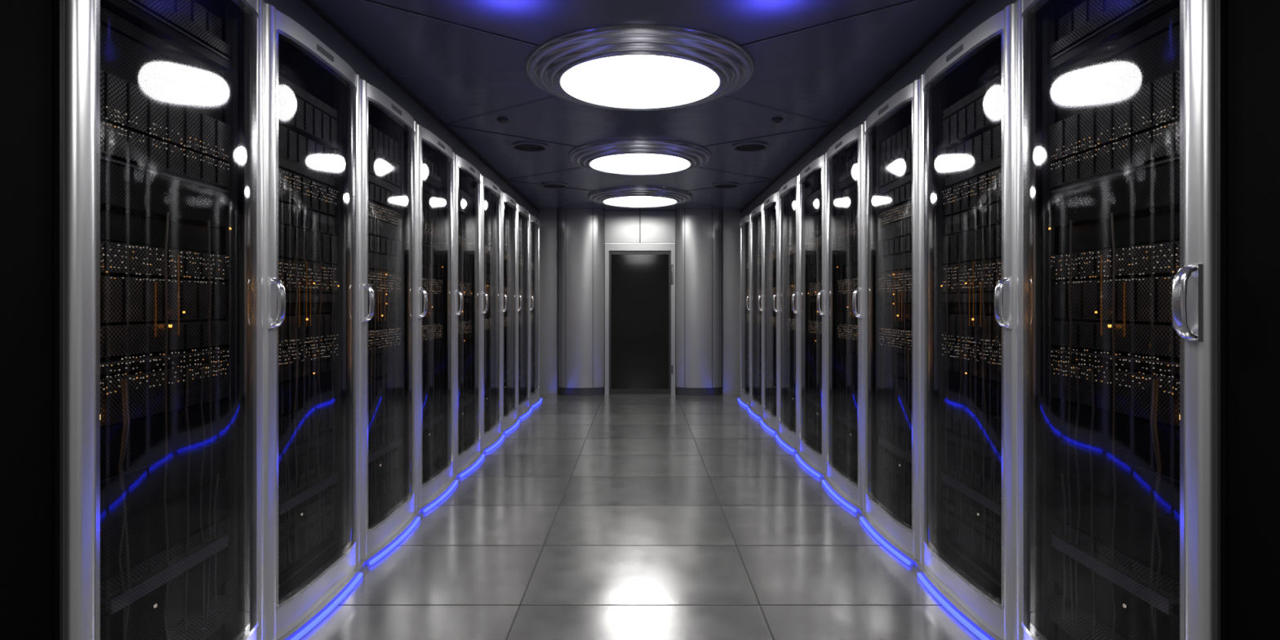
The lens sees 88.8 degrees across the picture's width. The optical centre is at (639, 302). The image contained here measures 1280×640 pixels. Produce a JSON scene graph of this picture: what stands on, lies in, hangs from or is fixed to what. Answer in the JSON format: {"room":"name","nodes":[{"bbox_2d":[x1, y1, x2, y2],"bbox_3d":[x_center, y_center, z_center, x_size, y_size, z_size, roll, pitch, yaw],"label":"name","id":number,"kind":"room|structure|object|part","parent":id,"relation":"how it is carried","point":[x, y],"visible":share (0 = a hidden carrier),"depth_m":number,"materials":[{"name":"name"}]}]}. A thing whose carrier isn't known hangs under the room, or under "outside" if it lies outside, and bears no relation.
{"room":"server room","nodes":[
{"label":"server room","id":0,"kind":"room"},
{"bbox_2d":[0,0,51,639],"bbox_3d":[-1.862,-0.005,1.490,0.915,2.610,0.140,0,0,0],"label":"wall","id":1,"kind":"structure","parent":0,"point":[25,25],"depth_m":1.49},
{"bbox_2d":[511,141,547,151],"bbox_3d":[-0.920,-1.302,5.450,0.300,0.016,0.300,0,0,0],"label":"ceiling vent","id":2,"kind":"object","parent":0,"point":[528,145],"depth_m":5.41,"materials":[{"name":"black metal"}]},
{"bbox_2d":[541,182,568,188],"bbox_3d":[-0.950,-1.302,7.250,0.300,0.016,0.300,0,0,0],"label":"ceiling vent","id":3,"kind":"object","parent":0,"point":[551,184],"depth_m":7.22,"materials":[{"name":"black metal"}]},
{"bbox_2d":[558,208,604,395],"bbox_3d":[-0.835,-0.005,9.215,0.660,2.610,0.170,0,0,0],"label":"wall column","id":4,"kind":"structure","parent":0,"point":[581,232],"depth_m":9.15,"materials":[{"name":"grey metal"}]},
{"bbox_2d":[300,394,979,639],"bbox_3d":[0.000,1.350,3.100,4.840,0.100,12.800,0,0,0],"label":"floor","id":5,"kind":"structure","parent":0,"point":[624,529],"depth_m":3.45,"materials":[{"name":"grey tile"}]},
{"bbox_2d":[51,0,263,639],"bbox_3d":[-1.772,0.100,1.981,0.955,2.400,0.812,0,0,0],"label":"tall cabinet","id":6,"kind":"object","parent":5,"relation":"on","point":[157,105],"visible":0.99,"depth_m":1.87,"materials":[{"name":"black glass"}]},
{"bbox_2d":[263,3,368,639],"bbox_3d":[-1.772,0.100,2.793,0.955,2.400,0.812,0,0,0],"label":"tall cabinet","id":7,"kind":"object","parent":5,"relation":"on","point":[312,564],"visible":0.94,"depth_m":2.73,"materials":[{"name":"silver metal"}]},
{"bbox_3d":[-1.342,0.000,2.419,0.052,0.190,0.040,0,0,0],"label":"handle","id":8,"kind":"part","parent":7,"relation":"part of","materials":[{"name":"silver metal"}]},
{"bbox_3d":[-1.362,0.060,2.793,0.022,2.170,0.679,0,0,0],"label":"door glass","id":9,"kind":"part","parent":7,"relation":"part of","materials":[{"name":"black glass"}]},
{"bbox_2d":[359,79,423,567],"bbox_3d":[-1.772,0.100,3.605,0.955,2.400,0.812,0,0,0],"label":"tall cabinet","id":10,"kind":"object","parent":5,"relation":"on","point":[388,513],"visible":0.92,"depth_m":3.52,"materials":[{"name":"silver metal"}]},
{"bbox_3d":[-1.342,0.000,3.231,0.052,0.190,0.040,0,0,0],"label":"handle","id":11,"kind":"part","parent":10,"relation":"part of","materials":[{"name":"silver metal"}]},
{"bbox_3d":[-1.362,0.060,3.605,0.022,2.170,0.679,0,0,0],"label":"door glass","id":12,"kind":"part","parent":10,"relation":"part of","materials":[{"name":"black glass"}]},
{"bbox_2d":[416,124,460,514],"bbox_3d":[-1.772,0.100,4.417,0.955,2.400,0.812,0,0,0],"label":"tall cabinet","id":13,"kind":"object","parent":5,"relation":"on","point":[436,477],"visible":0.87,"depth_m":4.38,"materials":[{"name":"silver metal"}]},
{"bbox_3d":[-1.342,0.000,4.043,0.052,0.190,0.040,0,0,0],"label":"handle","id":14,"kind":"part","parent":13,"relation":"part of","materials":[{"name":"silver metal"}]},
{"bbox_3d":[-1.362,0.060,4.417,0.022,2.170,0.679,0,0,0],"label":"door glass","id":15,"kind":"part","parent":13,"relation":"part of","materials":[{"name":"black glass"}]},
{"bbox_2d":[454,154,485,478],"bbox_3d":[-1.772,0.100,5.229,0.955,2.400,0.812,0,0,0],"label":"tall cabinet","id":16,"kind":"object","parent":5,"relation":"on","point":[468,453],"visible":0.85,"depth_m":5.23,"materials":[{"name":"black glass"}]},
{"bbox_3d":[-1.342,0.000,4.855,0.052,0.190,0.040,0,0,0],"label":"handle","id":17,"kind":"part","parent":16,"relation":"part of","materials":[{"name":"silver metal"}]},
{"bbox_3d":[-1.362,0.060,5.229,0.022,2.170,0.679,0,0,0],"label":"door glass","id":18,"kind":"part","parent":16,"relation":"part of","materials":[{"name":"black glass"}]},
{"bbox_2d":[481,175,505,453],"bbox_3d":[-1.772,0.100,6.041,0.955,2.400,0.812,0,0,0],"label":"tall cabinet","id":19,"kind":"object","parent":5,"relation":"on","point":[492,435],"visible":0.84,"depth_m":5.96,"materials":[{"name":"silver metal"}]},
{"bbox_3d":[-1.342,0.000,5.667,0.052,0.190,0.040,0,0,0],"label":"handle","id":20,"kind":"part","parent":19,"relation":"part of","materials":[{"name":"silver metal"}]},
{"bbox_3d":[-1.362,0.060,6.041,0.022,2.170,0.679,0,0,0],"label":"door glass","id":21,"kind":"part","parent":19,"relation":"part of","materials":[{"name":"black glass"}]},
{"bbox_2d":[501,191,520,434],"bbox_3d":[-1.772,0.100,6.853,0.955,2.400,0.812,0,0,0],"label":"tall cabinet","id":22,"kind":"object","parent":5,"relation":"on","point":[509,420],"visible":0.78,"depth_m":6.86,"materials":[{"name":"silver metal"}]},
{"bbox_3d":[-1.342,0.000,6.479,0.052,0.190,0.040,0,0,0],"label":"handle","id":23,"kind":"part","parent":22,"relation":"part of","materials":[{"name":"silver metal"}]},
{"bbox_3d":[-1.362,0.060,6.853,0.022,2.170,0.679,0,0,0],"label":"door glass","id":24,"kind":"part","parent":22,"relation":"part of","materials":[{"name":"black glass"}]},
{"bbox_2d":[516,204,532,419],"bbox_3d":[-1.772,0.100,7.665,0.955,2.400,0.812,0,0,0],"label":"tall cabinet","id":25,"kind":"object","parent":5,"relation":"on","point":[523,406],"visible":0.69,"depth_m":7.58,"materials":[{"name":"silver metal"}]},
{"bbox_3d":[-1.342,0.000,7.291,0.052,0.190,0.040,0,0,0],"label":"handle","id":26,"kind":"part","parent":25,"relation":"part of","materials":[{"name":"silver metal"}]},
{"bbox_3d":[-1.362,0.060,7.665,0.022,2.170,0.679,0,0,0],"label":"door glass","id":27,"kind":"part","parent":25,"relation":"part of","materials":[{"name":"black glass"}]},
{"bbox_2d":[529,213,542,408],"bbox_3d":[-1.772,0.100,8.477,0.955,2.400,0.812,0,0,0],"label":"tall cabinet","id":28,"kind":"object","parent":5,"relation":"on","point":[535,399],"visible":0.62,"depth_m":8.48,"materials":[{"name":"silver metal"}]},
{"bbox_3d":[-1.342,0.000,8.103,0.052,0.190,0.040,0,0,0],"label":"handle","id":29,"kind":"part","parent":28,"relation":"part of","materials":[{"name":"silver metal"}]},
{"bbox_3d":[-1.362,0.060,8.477,0.022,2.170,0.679,0,0,0],"label":"door glass","id":30,"kind":"part","parent":28,"relation":"part of","materials":[{"name":"black glass"}]},
{"bbox_2d":[338,394,941,639],"bbox_3d":[0.000,1.300,3.050,4.640,0.001,12.500,0,0,0],"label":"trim","id":31,"kind":"structure","parent":5,"relation":"attached to","point":[520,604],"depth_m":2.81,"materials":[{"name":"black"}]},
{"bbox_2d":[737,213,750,408],"bbox_3d":[1.772,0.100,8.477,0.955,2.400,0.812,0,0,0],"label":"tall cabinet","id":32,"kind":"object","parent":5,"relation":"on","point":[744,399],"visible":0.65,"depth_m":8.48,"materials":[{"name":"silver metal"}]},
{"bbox_3d":[1.362,0.060,8.477,0.022,2.170,0.679,0,0,0],"label":"door glass","id":33,"kind":"part","parent":32,"relation":"part of","materials":[{"name":"black glass"}]},
{"bbox_3d":[1.342,0.000,8.103,0.052,0.190,0.040,0,0,0],"label":"handle","id":34,"kind":"part","parent":32,"relation":"part of","materials":[{"name":"silver metal"}]},
{"bbox_2d":[747,204,763,419],"bbox_3d":[1.772,0.100,7.665,0.955,2.400,0.812,0,0,0],"label":"tall cabinet","id":35,"kind":"object","parent":5,"relation":"on","point":[756,406],"visible":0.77,"depth_m":7.58,"materials":[{"name":"silver metal"}]},
{"bbox_3d":[1.362,0.060,7.665,0.022,2.170,0.679,0,0,0],"label":"door glass","id":36,"kind":"part","parent":35,"relation":"part of","materials":[{"name":"black glass"}]},
{"bbox_3d":[1.342,0.000,7.291,0.052,0.190,0.040,0,0,0],"label":"handle","id":37,"kind":"part","parent":35,"relation":"part of","materials":[{"name":"silver metal"}]},
{"bbox_2d":[759,191,778,434],"bbox_3d":[1.772,0.100,6.853,0.955,2.400,0.812,0,0,0],"label":"tall cabinet","id":38,"kind":"object","parent":5,"relation":"on","point":[770,420],"visible":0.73,"depth_m":6.89,"materials":[{"name":"silver metal"}]},
{"bbox_3d":[1.362,0.060,6.853,0.022,2.170,0.679,0,0,0],"label":"door glass","id":39,"kind":"part","parent":38,"relation":"part of","materials":[{"name":"black glass"}]},
{"bbox_3d":[1.342,0.000,6.479,0.052,0.190,0.040,0,0,0],"label":"handle","id":40,"kind":"part","parent":38,"relation":"part of","materials":[{"name":"silver metal"}]},
{"bbox_2d":[774,175,798,453],"bbox_3d":[1.772,0.100,6.041,0.955,2.400,0.812,0,0,0],"label":"tall cabinet","id":41,"kind":"object","parent":5,"relation":"on","point":[787,435],"visible":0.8,"depth_m":5.96,"materials":[{"name":"silver metal"}]},
{"bbox_3d":[1.362,0.060,6.041,0.022,2.170,0.679,0,0,0],"label":"door glass","id":42,"kind":"part","parent":41,"relation":"part of","materials":[{"name":"black glass"}]},
{"bbox_3d":[1.342,0.000,5.667,0.052,0.190,0.040,0,0,0],"label":"handle","id":43,"kind":"part","parent":41,"relation":"part of","materials":[{"name":"silver metal"}]},
{"bbox_2d":[794,154,825,478],"bbox_3d":[1.772,0.100,5.229,0.955,2.400,0.812,0,0,0],"label":"tall cabinet","id":44,"kind":"object","parent":5,"relation":"on","point":[811,453],"visible":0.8,"depth_m":5.23,"materials":[{"name":"black glass"}]},
{"bbox_3d":[1.362,0.060,5.229,0.022,2.170,0.679,0,0,0],"label":"door glass","id":45,"kind":"part","parent":44,"relation":"part of","materials":[{"name":"black glass"}]},
{"bbox_3d":[1.342,0.000,4.855,0.052,0.190,0.040,0,0,0],"label":"handle","id":46,"kind":"part","parent":44,"relation":"part of","materials":[{"name":"silver metal"}]},
{"bbox_2d":[819,124,863,514],"bbox_3d":[1.772,0.100,4.417,0.955,2.400,0.812,0,0,0],"label":"tall cabinet","id":47,"kind":"object","parent":5,"relation":"on","point":[843,477],"visible":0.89,"depth_m":4.41,"materials":[{"name":"silver metal"}]},
{"bbox_3d":[1.362,0.060,4.417,0.022,2.170,0.679,0,0,0],"label":"door glass","id":48,"kind":"part","parent":47,"relation":"part of","materials":[{"name":"black glass"}]},
{"bbox_3d":[1.342,0.000,4.043,0.052,0.190,0.040,0,0,0],"label":"handle","id":49,"kind":"part","parent":47,"relation":"part of","materials":[{"name":"silver metal"}]},
{"bbox_2d":[856,79,920,567],"bbox_3d":[1.772,0.100,3.605,0.955,2.400,0.812,0,0,0],"label":"tall cabinet","id":50,"kind":"object","parent":5,"relation":"on","point":[891,513],"visible":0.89,"depth_m":3.57,"materials":[{"name":"silver metal"}]},
{"bbox_3d":[1.362,0.060,3.605,0.022,2.170,0.679,0,0,0],"label":"door glass","id":51,"kind":"part","parent":50,"relation":"part of","materials":[{"name":"black glass"}]},
{"bbox_2d":[911,3,1016,639],"bbox_3d":[1.772,0.100,2.793,0.955,2.400,0.812,0,0,0],"label":"tall cabinet","id":52,"kind":"object","parent":5,"relation":"on","point":[967,564],"visible":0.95,"depth_m":2.72,"materials":[{"name":"silver metal"}]},
{"bbox_3d":[1.362,0.060,2.793,0.022,2.170,0.679,0,0,0],"label":"door glass","id":53,"kind":"part","parent":52,"relation":"part of","materials":[{"name":"black glass"}]},
{"bbox_3d":[1.342,0.000,2.419,0.052,0.190,0.040,0,0,0],"label":"handle","id":54,"kind":"part","parent":52,"relation":"part of","materials":[{"name":"silver metal"}]},
{"bbox_2d":[1016,0,1228,639],"bbox_3d":[1.772,0.100,1.981,0.955,2.400,0.812,0,0,0],"label":"tall cabinet","id":55,"kind":"object","parent":5,"relation":"on","point":[1122,105],"visible":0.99,"depth_m":1.89,"materials":[{"name":"black glass"}]},
{"bbox_3d":[1.342,0.000,1.607,0.052,0.190,0.040,0,0,0],"label":"handle","id":56,"kind":"part","parent":55,"relation":"part of","materials":[{"name":"silver metal"}]},
{"bbox_2d":[310,0,969,210],"bbox_3d":[0.000,-1.360,3.100,4.840,0.100,12.800,0,0,0],"label":"ceiling","id":57,"kind":"structure","parent":0,"point":[458,73],"depth_m":3.74,"materials":[{"name":"blue"}]},
{"bbox_2d":[497,117,508,123],"bbox_3d":[-0.980,-1.297,4.660,0.080,0.026,0.080,0,0,0],"label":"smoke detector","id":58,"kind":"object","parent":57,"relation":"attached to","point":[502,120],"visible":1,"depth_m":4.64,"materials":[{"name":"black plastic"}]},
{"bbox_2d":[361,0,918,209],"bbox_3d":[0.000,-1.308,3.725,2.885,0.004,10.830,0,0,0],"label":"trim","id":59,"kind":"structure","parent":57,"relation":"attached to","point":[367,1],"depth_m":4.22,"materials":[{"name":"grey metal"}]},
{"bbox_2d":[524,24,755,111],"bbox_3d":[0.000,-1.268,3.720,1.290,0.083,1.290,0,0,0],"label":"ceiling lamp","id":60,"kind":"object","parent":57,"relation":"attached to","point":[629,67],"depth_m":3.46,"materials":[{"name":"white plastic"}]},
{"bbox_2d":[568,139,711,175],"bbox_3d":[0.000,-1.268,5.880,1.290,0.083,1.290,0,0,0],"label":"ceiling lamp","id":61,"kind":"object","parent":57,"relation":"attached to","point":[623,157],"depth_m":5.60,"materials":[{"name":"white plastic"}]},
{"bbox_2d":[587,186,692,208],"bbox_3d":[0.000,-1.268,8.050,1.290,0.083,1.290,0,0,0],"label":"ceiling lamp","id":62,"kind":"object","parent":57,"relation":"attached to","point":[638,197],"depth_m":7.75,"materials":[{"name":"white plastic"}]},
{"bbox_2d":[771,117,782,123],"bbox_3d":[0.980,-1.297,4.660,0.080,0.026,0.080,0,0,0],"label":"smoke detector","id":63,"kind":"object","parent":57,"relation":"attached to","point":[776,120],"visible":1,"depth_m":4.64,"materials":[{"name":"black plastic"}]},
{"bbox_2d":[538,210,741,394],"bbox_3d":[0.000,-0.005,9.350,4.640,2.610,0.100,0,0,0],"label":"wall","id":64,"kind":"structure","parent":0,"point":[548,219],"depth_m":9.30,"materials":[{"name":"grey"}]},
{"bbox_2d":[611,254,668,389],"bbox_3d":[0.000,0.278,9.320,0.874,2.025,0.020,0,0,0],"label":"door","id":65,"kind":"structure","parent":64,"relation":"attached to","point":[639,282],"depth_m":9.31,"materials":[{"name":"black metal"}]},
{"bbox_2d":[604,244,675,394],"bbox_3d":[0.000,0.235,9.307,1.012,2.130,0.105,0,0,0],"label":"frame","id":66,"kind":"object","parent":64,"relation":"attached to","point":[607,247],"visible":1,"depth_m":9.25,"materials":[{"name":"grey metal"}]},
{"bbox_2d":[608,251,671,394],"bbox_3d":[0.000,0.282,9.312,0.874,2.035,0.045,0,0,0],"label":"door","id":67,"kind":"structure","parent":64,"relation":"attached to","point":[611,391],"depth_m":9.29,"materials":[{"name":"black"}]},
{"bbox_2d":[556,210,723,394],"bbox_3d":[0.000,-0.005,9.283,2.360,2.610,0.035,0,0,0],"label":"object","id":68,"kind":"structure","parent":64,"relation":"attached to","point":[639,226],"depth_m":9.27,"materials":[{"name":"grey"}]},
{"bbox_2d":[671,264,673,373],"bbox_3d":[0.455,0.230,9.235,0.030,1.540,0.050,0,0,0],"label":"door hinges","id":69,"kind":"object","parent":64,"relation":"attached to","point":[672,265],"visible":1,"depth_m":9.25,"materials":[{"name":"silver metal"}]},
{"bbox_2d":[675,208,721,395],"bbox_3d":[0.835,-0.005,9.215,0.660,2.610,0.170,0,0,0],"label":"wall column","id":70,"kind":"structure","parent":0,"point":[698,232],"depth_m":9.15,"materials":[{"name":"grey metal"}]},
{"bbox_2d":[711,182,738,188],"bbox_3d":[0.950,-1.302,7.250,0.300,0.016,0.300,0,0,0],"label":"ceiling vent","id":71,"kind":"object","parent":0,"point":[726,184],"depth_m":7.22,"materials":[{"name":"black metal"}]},
{"bbox_2d":[732,141,768,151],"bbox_3d":[0.920,-1.302,5.450,0.300,0.016,0.300,0,0,0],"label":"ceiling vent","id":72,"kind":"object","parent":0,"point":[749,145],"depth_m":5.41,"materials":[{"name":"black metal"}]},
{"bbox_2d":[1228,0,1279,639],"bbox_3d":[1.863,-0.005,1.490,0.915,2.610,0.140,0,0,0],"label":"wall right partition","id":73,"kind":"structure","parent":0,"point":[1254,25],"depth_m":1.49,"materials":[{"name":"black"}]},
{"bbox_3d":[-2.370,-0.005,3.100,0.100,2.610,12.600,0,0,0],"label":"wall","id":74,"kind":"structure","parent":0,"visible":0},
{"bbox_2d":[263,0,539,219],"bbox_3d":[-1.459,-1.208,5.430,0.062,0.205,7.740,0,0,0],"label":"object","id":75,"kind":"structure","parent":74,"relation":"attached to","point":[305,13],"depth_m":3.62,"materials":[{"name":"grey metal"}]},
{"bbox_3d":[2.370,-0.005,3.100,0.100,2.610,12.600,0,0,0],"label":"wall","id":76,"kind":"structure","parent":0,"visible":0},
{"bbox_2d":[740,0,1016,219],"bbox_3d":[1.459,-1.208,5.430,0.062,0.205,7.740,0,0,0],"label":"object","id":77,"kind":"structure","parent":76,"relation":"attached to","point":[974,13],"depth_m":3.63,"materials":[{"name":"grey"}]}
]}

